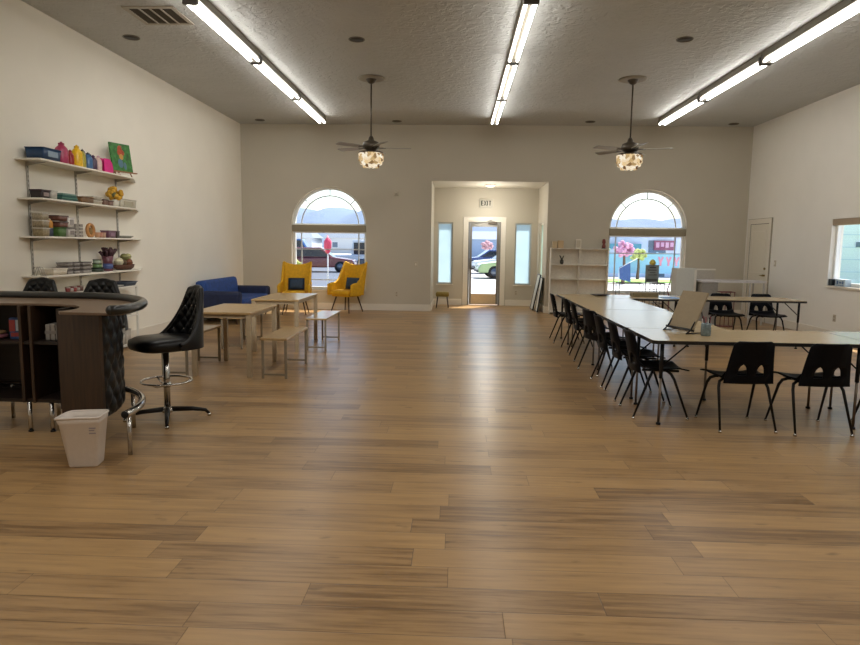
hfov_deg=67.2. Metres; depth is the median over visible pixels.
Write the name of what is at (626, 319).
folding table
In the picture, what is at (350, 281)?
throw pillow
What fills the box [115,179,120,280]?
shelf standard
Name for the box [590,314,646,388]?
chair
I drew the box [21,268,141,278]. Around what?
wall shelf
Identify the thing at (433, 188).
wall
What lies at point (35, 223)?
tub
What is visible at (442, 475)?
floor
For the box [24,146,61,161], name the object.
storage bin
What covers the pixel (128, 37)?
recessed light
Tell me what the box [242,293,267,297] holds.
seat cushion
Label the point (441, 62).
ceiling
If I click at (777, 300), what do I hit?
folding table
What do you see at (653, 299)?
folding table
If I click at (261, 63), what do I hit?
socket
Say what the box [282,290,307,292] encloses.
seat cushion
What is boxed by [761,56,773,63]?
socket
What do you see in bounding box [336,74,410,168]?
ceiling fan
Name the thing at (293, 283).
throw pillow
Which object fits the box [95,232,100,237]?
cup
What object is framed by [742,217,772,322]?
door
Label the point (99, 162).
paint bottle
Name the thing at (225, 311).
wood table
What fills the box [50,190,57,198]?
clear box
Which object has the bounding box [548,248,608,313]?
bookcase
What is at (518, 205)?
wall
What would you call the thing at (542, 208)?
wall
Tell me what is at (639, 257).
tree
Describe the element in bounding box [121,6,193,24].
ceiling vent
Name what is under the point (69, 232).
tub
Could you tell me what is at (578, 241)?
picture frame
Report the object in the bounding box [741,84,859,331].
wall
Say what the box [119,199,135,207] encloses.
clear bin
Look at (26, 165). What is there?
shelf standard
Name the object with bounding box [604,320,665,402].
chair
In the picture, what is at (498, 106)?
tube light
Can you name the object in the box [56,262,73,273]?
container
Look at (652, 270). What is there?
stand
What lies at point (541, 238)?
window
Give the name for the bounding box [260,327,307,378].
bench
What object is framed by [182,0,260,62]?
tube light
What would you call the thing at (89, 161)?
paint bottle
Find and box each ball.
[114,258,123,264]
[120,254,127,260]
[126,259,132,264]
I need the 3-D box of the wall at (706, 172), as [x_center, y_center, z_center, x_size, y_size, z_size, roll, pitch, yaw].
[1.361,-2.299,14.587,11.253,4.130,0.240,1,7,2]
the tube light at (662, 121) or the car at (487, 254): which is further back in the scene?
the car at (487, 254)
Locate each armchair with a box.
[277,261,311,314]
[327,261,367,312]
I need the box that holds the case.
[630,291,658,296]
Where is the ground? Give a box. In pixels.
[332,253,670,302]
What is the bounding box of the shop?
[608,237,680,276]
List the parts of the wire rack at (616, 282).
rail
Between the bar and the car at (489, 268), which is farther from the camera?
the car at (489, 268)
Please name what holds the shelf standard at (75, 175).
attached to the wall at (58, 84)
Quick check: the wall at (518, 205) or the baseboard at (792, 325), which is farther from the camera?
the wall at (518, 205)
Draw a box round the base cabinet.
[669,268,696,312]
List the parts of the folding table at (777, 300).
leg, leg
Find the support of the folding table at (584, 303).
on the floor
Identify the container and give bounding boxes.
[30,212,49,235]
[49,215,68,226]
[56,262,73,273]
[72,262,80,273]
[79,262,91,272]
[84,196,102,203]
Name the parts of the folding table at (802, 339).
leg, leg, leg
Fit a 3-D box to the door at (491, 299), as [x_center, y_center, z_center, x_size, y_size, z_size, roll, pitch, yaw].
[1.360,-1.508,16.324,0.820,2.149,0.179,1,7,2]
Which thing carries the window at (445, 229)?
in the wall at (518, 205)
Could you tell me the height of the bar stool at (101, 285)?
1.107 m
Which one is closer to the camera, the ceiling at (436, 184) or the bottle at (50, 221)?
the bottle at (50, 221)
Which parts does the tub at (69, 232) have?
white tub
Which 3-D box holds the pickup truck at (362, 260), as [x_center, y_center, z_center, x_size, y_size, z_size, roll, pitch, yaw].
[-1.398,-3.724,37.917,5.633,1.700,1.860,1,7,0]
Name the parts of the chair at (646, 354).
leg, backrest, leg, seat rail, seat, leg, leg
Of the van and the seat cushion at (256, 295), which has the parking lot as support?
the van
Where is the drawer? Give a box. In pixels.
[67,224,82,236]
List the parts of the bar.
rail post, leg, panel, panel, leg, leg, foot rail, panel, rail post, rail post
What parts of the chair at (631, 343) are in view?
leg, backrest, leg, seat rail, seat, leg, leg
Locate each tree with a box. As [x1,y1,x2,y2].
[481,240,493,249]
[613,240,634,281]
[630,248,646,278]
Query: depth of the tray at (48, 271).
7.53 m
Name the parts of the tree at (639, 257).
crown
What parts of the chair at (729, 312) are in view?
backrest, seat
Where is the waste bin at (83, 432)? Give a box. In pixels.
[54,409,108,467]
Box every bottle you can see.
[49,218,52,227]
[55,142,68,163]
[68,149,73,164]
[72,145,82,166]
[81,149,86,167]
[86,152,92,168]
[91,155,97,169]
[96,155,101,170]
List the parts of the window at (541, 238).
pane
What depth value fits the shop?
37.60 m
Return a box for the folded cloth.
[0,330,8,338]
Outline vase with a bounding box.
[98,247,116,270]
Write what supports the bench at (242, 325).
on the floor
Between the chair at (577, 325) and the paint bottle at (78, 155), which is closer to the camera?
the paint bottle at (78, 155)
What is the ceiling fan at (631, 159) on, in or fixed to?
hanging from the ceiling at (441, 62)
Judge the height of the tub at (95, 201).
0.050 m
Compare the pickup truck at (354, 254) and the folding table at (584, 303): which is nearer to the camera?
the folding table at (584, 303)
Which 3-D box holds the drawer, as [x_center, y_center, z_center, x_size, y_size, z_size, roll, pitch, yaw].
[-4.390,-1.139,8.012,0.128,0.162,0.150,1,7,2]
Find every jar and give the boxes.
[102,199,108,204]
[700,316,710,335]
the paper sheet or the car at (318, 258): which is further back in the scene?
the car at (318, 258)
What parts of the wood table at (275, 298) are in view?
leg, leg, leg, leg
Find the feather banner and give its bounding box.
[618,258,636,286]
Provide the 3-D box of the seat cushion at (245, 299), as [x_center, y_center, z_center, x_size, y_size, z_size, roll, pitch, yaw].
[-3.771,-0.415,12.397,0.680,0.130,0.805,1,7,2]
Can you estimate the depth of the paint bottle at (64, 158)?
7.66 m
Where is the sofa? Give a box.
[196,276,269,323]
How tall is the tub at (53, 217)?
0.060 m
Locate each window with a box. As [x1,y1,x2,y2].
[292,187,365,290]
[436,222,452,284]
[513,223,531,285]
[539,223,543,276]
[607,190,685,294]
[825,217,859,290]
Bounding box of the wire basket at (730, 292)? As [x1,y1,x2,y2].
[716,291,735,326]
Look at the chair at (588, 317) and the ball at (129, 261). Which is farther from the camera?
the ball at (129, 261)
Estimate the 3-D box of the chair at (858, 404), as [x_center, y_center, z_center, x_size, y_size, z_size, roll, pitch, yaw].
[3.929,0.524,5.380,0.486,0.756,0.534,1,7,2]
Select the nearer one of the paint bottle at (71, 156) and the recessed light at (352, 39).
the paint bottle at (71, 156)
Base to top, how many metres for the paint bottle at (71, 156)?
0.200 m
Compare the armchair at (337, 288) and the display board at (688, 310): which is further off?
the armchair at (337, 288)
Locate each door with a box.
[467,220,500,304]
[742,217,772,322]
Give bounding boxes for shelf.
[0,334,57,344]
[14,158,135,182]
[17,197,138,212]
[19,236,140,241]
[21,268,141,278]
[59,285,139,346]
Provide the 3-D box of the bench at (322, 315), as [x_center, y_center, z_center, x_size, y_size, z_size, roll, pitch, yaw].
[-1.571,0.106,9.582,0.300,0.455,1.100,1,7,2]
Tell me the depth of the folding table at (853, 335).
5.97 m
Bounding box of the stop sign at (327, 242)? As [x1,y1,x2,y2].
[324,235,331,283]
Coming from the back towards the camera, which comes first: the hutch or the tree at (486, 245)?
the tree at (486, 245)
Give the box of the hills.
[296,207,680,246]
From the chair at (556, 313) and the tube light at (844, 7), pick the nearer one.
the tube light at (844, 7)
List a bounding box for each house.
[296,233,322,246]
[323,233,364,252]
[469,231,496,256]
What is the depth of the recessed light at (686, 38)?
8.22 m
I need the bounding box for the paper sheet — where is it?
[660,297,679,298]
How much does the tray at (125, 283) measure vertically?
0.060 m
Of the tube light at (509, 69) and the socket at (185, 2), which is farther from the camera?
the tube light at (509, 69)
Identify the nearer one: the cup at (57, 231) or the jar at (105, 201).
the cup at (57, 231)
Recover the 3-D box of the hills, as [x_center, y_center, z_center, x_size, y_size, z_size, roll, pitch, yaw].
[22.634,-44.548,296.137,620.000,22.651,120.000,1,7,2]
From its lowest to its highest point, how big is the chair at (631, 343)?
0.756 m
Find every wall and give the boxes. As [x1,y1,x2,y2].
[0,0,243,330]
[240,124,753,310]
[431,182,434,301]
[433,188,538,305]
[536,183,546,304]
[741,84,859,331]
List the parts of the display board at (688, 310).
stand leg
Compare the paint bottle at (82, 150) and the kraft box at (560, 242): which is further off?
the kraft box at (560, 242)
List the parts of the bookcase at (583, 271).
shelf, shelf, shelf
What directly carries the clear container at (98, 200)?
on the wall shelf at (32, 200)
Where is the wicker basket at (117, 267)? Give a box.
[113,264,134,269]
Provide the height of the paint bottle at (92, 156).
0.200 m
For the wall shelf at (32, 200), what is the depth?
7.96 m
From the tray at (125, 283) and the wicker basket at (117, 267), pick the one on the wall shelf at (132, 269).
the wicker basket at (117, 267)
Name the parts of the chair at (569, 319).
leg, backrest, leg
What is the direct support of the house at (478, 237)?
on the ground
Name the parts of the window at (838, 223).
sill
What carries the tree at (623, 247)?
on the ground
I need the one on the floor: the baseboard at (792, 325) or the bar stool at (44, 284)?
the bar stool at (44, 284)
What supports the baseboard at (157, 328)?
attached to the wall at (58, 84)
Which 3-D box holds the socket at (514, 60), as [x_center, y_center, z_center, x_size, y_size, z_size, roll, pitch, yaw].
[1.137,-3.588,8.826,0.160,0.102,0.050,1,7,2]
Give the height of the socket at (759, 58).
0.102 m
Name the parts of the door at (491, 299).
rail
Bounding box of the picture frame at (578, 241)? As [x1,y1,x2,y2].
[575,239,580,247]
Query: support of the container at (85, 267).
on the wall shelf at (132, 269)
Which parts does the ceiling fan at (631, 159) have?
blade, blade, lamp shade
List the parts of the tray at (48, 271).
lid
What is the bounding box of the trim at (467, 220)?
[462,217,505,305]
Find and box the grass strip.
[608,279,669,282]
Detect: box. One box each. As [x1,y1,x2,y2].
[9,317,18,338]
[29,189,50,197]
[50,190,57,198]
[100,230,115,237]
[122,328,130,343]
[552,241,556,247]
[557,240,563,247]
[835,279,850,286]
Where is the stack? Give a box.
[57,193,77,201]
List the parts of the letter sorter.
plate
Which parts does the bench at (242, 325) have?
leg, leg, leg, leg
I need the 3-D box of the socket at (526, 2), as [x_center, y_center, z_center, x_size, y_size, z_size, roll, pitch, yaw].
[1.046,-3.333,6.663,0.160,0.102,0.050,1,7,2]
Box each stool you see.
[23,277,57,291]
[83,278,127,330]
[123,284,210,428]
[436,291,448,307]
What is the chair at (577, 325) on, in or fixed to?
on the floor
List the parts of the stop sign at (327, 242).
bulb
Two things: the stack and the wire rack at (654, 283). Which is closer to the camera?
the stack
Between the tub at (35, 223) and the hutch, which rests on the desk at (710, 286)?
the hutch
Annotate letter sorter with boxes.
[100,158,112,172]
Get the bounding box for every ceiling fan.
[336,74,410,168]
[594,75,672,170]
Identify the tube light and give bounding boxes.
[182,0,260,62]
[250,52,299,99]
[292,91,325,123]
[490,93,505,124]
[497,55,518,100]
[507,0,539,63]
[658,92,706,125]
[699,52,770,100]
[761,0,859,63]
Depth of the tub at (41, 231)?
7.30 m
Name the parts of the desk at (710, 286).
panel, leg, leg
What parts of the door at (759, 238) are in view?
panel moulding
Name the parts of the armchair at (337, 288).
seat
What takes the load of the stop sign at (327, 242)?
on the parking lot
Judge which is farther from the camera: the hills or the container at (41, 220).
the hills
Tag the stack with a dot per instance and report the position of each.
(61, 196)
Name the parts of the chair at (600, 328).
leg, backrest, leg, seat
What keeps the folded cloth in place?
on the bar
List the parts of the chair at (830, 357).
leg, leg, seat, leg, backrest, leg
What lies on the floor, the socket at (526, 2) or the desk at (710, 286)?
the desk at (710, 286)
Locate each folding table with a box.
[556,294,678,346]
[565,298,667,364]
[590,309,725,400]
[628,328,859,429]
[672,296,806,348]
[825,331,859,408]
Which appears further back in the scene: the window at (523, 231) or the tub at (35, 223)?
the window at (523, 231)
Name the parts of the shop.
door, pane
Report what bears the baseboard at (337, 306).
attached to the wall at (706, 172)
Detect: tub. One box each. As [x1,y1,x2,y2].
[30,212,49,219]
[31,220,49,227]
[31,227,49,235]
[49,215,68,220]
[53,222,68,226]
[59,217,74,236]
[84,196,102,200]
[93,200,102,203]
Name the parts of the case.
case lid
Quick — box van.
[296,239,309,246]
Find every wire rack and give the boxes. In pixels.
[615,282,643,301]
[649,282,664,308]
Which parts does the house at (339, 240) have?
pane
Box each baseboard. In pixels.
[131,318,208,337]
[280,299,739,313]
[740,310,836,331]
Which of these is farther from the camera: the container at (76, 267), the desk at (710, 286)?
the desk at (710, 286)
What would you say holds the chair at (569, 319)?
on the floor
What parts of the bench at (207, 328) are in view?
leg, seat, leg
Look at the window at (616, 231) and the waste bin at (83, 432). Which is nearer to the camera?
the waste bin at (83, 432)
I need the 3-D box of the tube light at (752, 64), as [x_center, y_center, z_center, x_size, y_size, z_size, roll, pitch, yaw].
[4.583,-3.694,9.848,0.160,0.162,2.230,1,7,2]
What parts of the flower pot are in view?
pot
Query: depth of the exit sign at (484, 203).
16.07 m
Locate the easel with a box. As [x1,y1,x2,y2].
[113,145,136,176]
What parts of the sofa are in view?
backrest, arm, arm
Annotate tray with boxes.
[39,268,67,274]
[76,196,94,202]
[116,281,137,285]
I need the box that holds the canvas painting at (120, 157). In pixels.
[108,142,132,172]
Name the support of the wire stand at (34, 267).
on the wall shelf at (132, 269)
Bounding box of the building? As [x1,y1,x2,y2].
[840,224,859,283]
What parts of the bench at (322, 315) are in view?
leg, seat, leg, leg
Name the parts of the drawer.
drawer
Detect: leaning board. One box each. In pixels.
[530,274,540,309]
[535,277,543,311]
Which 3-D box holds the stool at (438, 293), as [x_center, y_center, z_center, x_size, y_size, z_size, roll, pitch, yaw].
[0.300,-0.552,15.664,0.320,0.382,0.280,1,7,2]
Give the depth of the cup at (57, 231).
7.61 m
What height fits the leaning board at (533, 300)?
0.849 m
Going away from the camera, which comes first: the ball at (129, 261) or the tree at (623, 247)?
the ball at (129, 261)
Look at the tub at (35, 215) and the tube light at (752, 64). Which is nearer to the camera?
the tub at (35, 215)
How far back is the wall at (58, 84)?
9.28 m
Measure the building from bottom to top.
4.750 m
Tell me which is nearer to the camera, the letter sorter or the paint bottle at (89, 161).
the paint bottle at (89, 161)
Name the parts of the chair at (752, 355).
leg, leg, seat, backrest, leg, leg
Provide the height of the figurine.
0.220 m
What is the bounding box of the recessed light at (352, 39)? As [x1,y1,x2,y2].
[348,37,364,42]
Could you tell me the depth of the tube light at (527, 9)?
7.58 m
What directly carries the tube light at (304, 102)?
attached to the ceiling at (441, 62)
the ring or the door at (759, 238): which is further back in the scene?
the door at (759, 238)
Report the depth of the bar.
4.94 m
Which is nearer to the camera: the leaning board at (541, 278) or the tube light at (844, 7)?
the tube light at (844, 7)
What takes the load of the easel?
on the wall shelf at (30, 161)
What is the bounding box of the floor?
[0,303,859,644]
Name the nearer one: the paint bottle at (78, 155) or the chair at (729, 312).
the paint bottle at (78, 155)
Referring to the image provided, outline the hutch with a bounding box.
[697,269,715,278]
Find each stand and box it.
[31,267,45,275]
[644,259,658,305]
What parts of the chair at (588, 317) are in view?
leg, backrest, leg, seat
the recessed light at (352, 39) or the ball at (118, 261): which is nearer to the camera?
the recessed light at (352, 39)
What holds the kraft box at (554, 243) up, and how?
on the bookcase at (583, 271)
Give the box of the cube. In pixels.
[828,279,834,285]
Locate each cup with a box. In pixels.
[53,227,65,236]
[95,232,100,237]
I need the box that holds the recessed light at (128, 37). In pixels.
[122,34,139,40]
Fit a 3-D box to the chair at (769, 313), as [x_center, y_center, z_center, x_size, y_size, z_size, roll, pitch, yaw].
[5.489,-0.072,10.584,0.486,0.756,0.534,1,7,2]
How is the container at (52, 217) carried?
on the cup at (57, 231)
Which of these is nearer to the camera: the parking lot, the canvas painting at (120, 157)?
the canvas painting at (120, 157)
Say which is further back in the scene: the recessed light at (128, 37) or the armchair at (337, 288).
the armchair at (337, 288)
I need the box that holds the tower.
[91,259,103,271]
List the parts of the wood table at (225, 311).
leg, leg, leg, leg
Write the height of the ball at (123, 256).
0.110 m
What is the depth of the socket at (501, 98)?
11.05 m
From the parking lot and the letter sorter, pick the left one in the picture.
the letter sorter
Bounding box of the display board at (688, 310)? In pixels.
[663,290,708,333]
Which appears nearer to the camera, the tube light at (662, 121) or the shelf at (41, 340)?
the shelf at (41, 340)
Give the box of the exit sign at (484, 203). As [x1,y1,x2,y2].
[479,199,492,207]
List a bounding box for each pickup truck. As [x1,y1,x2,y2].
[335,240,364,259]
[357,258,364,264]
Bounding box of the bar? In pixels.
[0,291,147,454]
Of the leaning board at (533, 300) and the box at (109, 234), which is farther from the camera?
the leaning board at (533, 300)
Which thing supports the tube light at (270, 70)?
attached to the ceiling at (441, 62)
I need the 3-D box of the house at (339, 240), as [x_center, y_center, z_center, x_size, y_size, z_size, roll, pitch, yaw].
[-13.690,-16.151,126.159,12.600,5.300,9.800,1,7,2]
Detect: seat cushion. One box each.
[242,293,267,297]
[242,296,255,303]
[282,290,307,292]
[331,289,349,295]
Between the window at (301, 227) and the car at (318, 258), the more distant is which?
the car at (318, 258)
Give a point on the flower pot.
(112, 193)
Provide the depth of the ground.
28.16 m
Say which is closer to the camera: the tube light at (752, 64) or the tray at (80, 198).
the tray at (80, 198)
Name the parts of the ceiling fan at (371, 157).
blade, blade, lamp shade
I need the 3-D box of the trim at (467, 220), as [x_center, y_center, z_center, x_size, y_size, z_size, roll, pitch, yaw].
[1.358,-1.535,16.280,1.060,2.214,0.020,1,7,2]
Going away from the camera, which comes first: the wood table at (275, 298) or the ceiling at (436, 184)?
the wood table at (275, 298)
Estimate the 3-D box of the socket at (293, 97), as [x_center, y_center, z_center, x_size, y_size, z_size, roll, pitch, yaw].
[-2.335,-3.916,11.211,0.160,0.102,0.050,1,7,2]
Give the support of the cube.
on the window at (838, 223)
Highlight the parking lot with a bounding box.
[311,267,339,286]
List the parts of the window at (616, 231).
sill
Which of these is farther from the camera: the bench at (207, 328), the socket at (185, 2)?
the bench at (207, 328)
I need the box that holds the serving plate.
[591,294,609,295]
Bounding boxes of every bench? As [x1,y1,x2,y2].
[161,325,220,375]
[219,314,262,348]
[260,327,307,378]
[305,311,340,350]
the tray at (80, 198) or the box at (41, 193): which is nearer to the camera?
the box at (41, 193)
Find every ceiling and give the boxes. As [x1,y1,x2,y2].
[21,0,859,126]
[433,182,545,188]
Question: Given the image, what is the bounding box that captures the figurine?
[601,239,605,248]
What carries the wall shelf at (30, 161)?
attached to the wall at (58, 84)
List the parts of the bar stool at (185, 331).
leg, seat, post, leg, backrest, leg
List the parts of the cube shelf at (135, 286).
panel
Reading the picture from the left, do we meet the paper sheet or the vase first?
the vase
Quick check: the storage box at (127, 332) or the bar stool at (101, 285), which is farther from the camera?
the storage box at (127, 332)
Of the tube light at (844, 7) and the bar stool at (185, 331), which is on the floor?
the bar stool at (185, 331)
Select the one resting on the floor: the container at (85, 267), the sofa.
the sofa
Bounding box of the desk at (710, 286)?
[696,279,766,324]
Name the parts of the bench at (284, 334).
leg, seat, leg, leg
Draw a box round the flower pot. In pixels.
[105,186,123,205]
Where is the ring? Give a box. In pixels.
[85,223,94,236]
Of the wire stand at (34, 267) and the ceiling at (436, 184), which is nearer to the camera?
the wire stand at (34, 267)
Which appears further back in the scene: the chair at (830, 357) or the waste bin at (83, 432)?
the chair at (830, 357)
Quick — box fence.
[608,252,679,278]
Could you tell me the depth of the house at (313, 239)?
119.31 m
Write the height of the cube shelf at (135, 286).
0.865 m
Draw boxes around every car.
[296,247,356,272]
[472,250,495,269]
[472,256,495,267]
[474,261,495,278]
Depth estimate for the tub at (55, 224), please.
7.60 m
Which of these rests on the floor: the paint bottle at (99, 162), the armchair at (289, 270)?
the armchair at (289, 270)
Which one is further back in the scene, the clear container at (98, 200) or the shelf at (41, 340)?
the clear container at (98, 200)
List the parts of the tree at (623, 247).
crown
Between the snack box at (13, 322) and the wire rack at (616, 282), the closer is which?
the snack box at (13, 322)
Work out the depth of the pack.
5.03 m
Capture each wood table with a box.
[191,303,276,377]
[251,293,317,351]
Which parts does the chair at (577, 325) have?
backrest, leg, leg, seat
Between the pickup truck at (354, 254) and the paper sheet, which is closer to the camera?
the paper sheet
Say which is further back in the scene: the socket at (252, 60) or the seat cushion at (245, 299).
the seat cushion at (245, 299)
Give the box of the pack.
[45,322,56,339]
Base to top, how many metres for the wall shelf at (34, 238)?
0.060 m
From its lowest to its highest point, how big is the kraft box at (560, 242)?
0.170 m
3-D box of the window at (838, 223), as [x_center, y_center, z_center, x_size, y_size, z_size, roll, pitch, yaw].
[6.836,-1.052,9.969,0.160,1.163,2.240,1,7,2]
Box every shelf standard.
[25,162,34,278]
[74,171,81,284]
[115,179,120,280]
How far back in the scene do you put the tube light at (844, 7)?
7.53 m
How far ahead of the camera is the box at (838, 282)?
10.62 m
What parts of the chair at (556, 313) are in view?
leg, backrest, leg, seat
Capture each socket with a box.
[182,0,198,4]
[249,55,260,62]
[250,57,262,64]
[290,93,299,99]
[497,94,506,100]
[507,56,518,63]
[524,0,539,4]
[758,57,770,65]
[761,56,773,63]
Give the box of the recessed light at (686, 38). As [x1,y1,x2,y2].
[676,36,693,42]
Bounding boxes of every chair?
[549,293,584,343]
[560,298,600,352]
[568,302,609,361]
[577,309,630,376]
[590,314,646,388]
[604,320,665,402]
[619,328,689,419]
[694,341,777,433]
[708,293,744,329]
[746,294,786,330]
[764,344,853,436]
[851,399,859,420]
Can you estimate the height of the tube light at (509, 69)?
0.162 m
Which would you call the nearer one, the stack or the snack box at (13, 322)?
the snack box at (13, 322)
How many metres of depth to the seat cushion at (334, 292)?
14.10 m
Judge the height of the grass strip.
0.050 m
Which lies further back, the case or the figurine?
the figurine
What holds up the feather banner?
on the ground
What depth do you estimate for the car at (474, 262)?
38.84 m
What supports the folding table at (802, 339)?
on the floor
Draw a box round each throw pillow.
[288,278,304,289]
[345,277,358,288]
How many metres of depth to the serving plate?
10.26 m
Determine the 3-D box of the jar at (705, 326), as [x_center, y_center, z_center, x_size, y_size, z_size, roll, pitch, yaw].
[2.418,0.032,5.667,0.084,0.170,0.084,1,7,2]

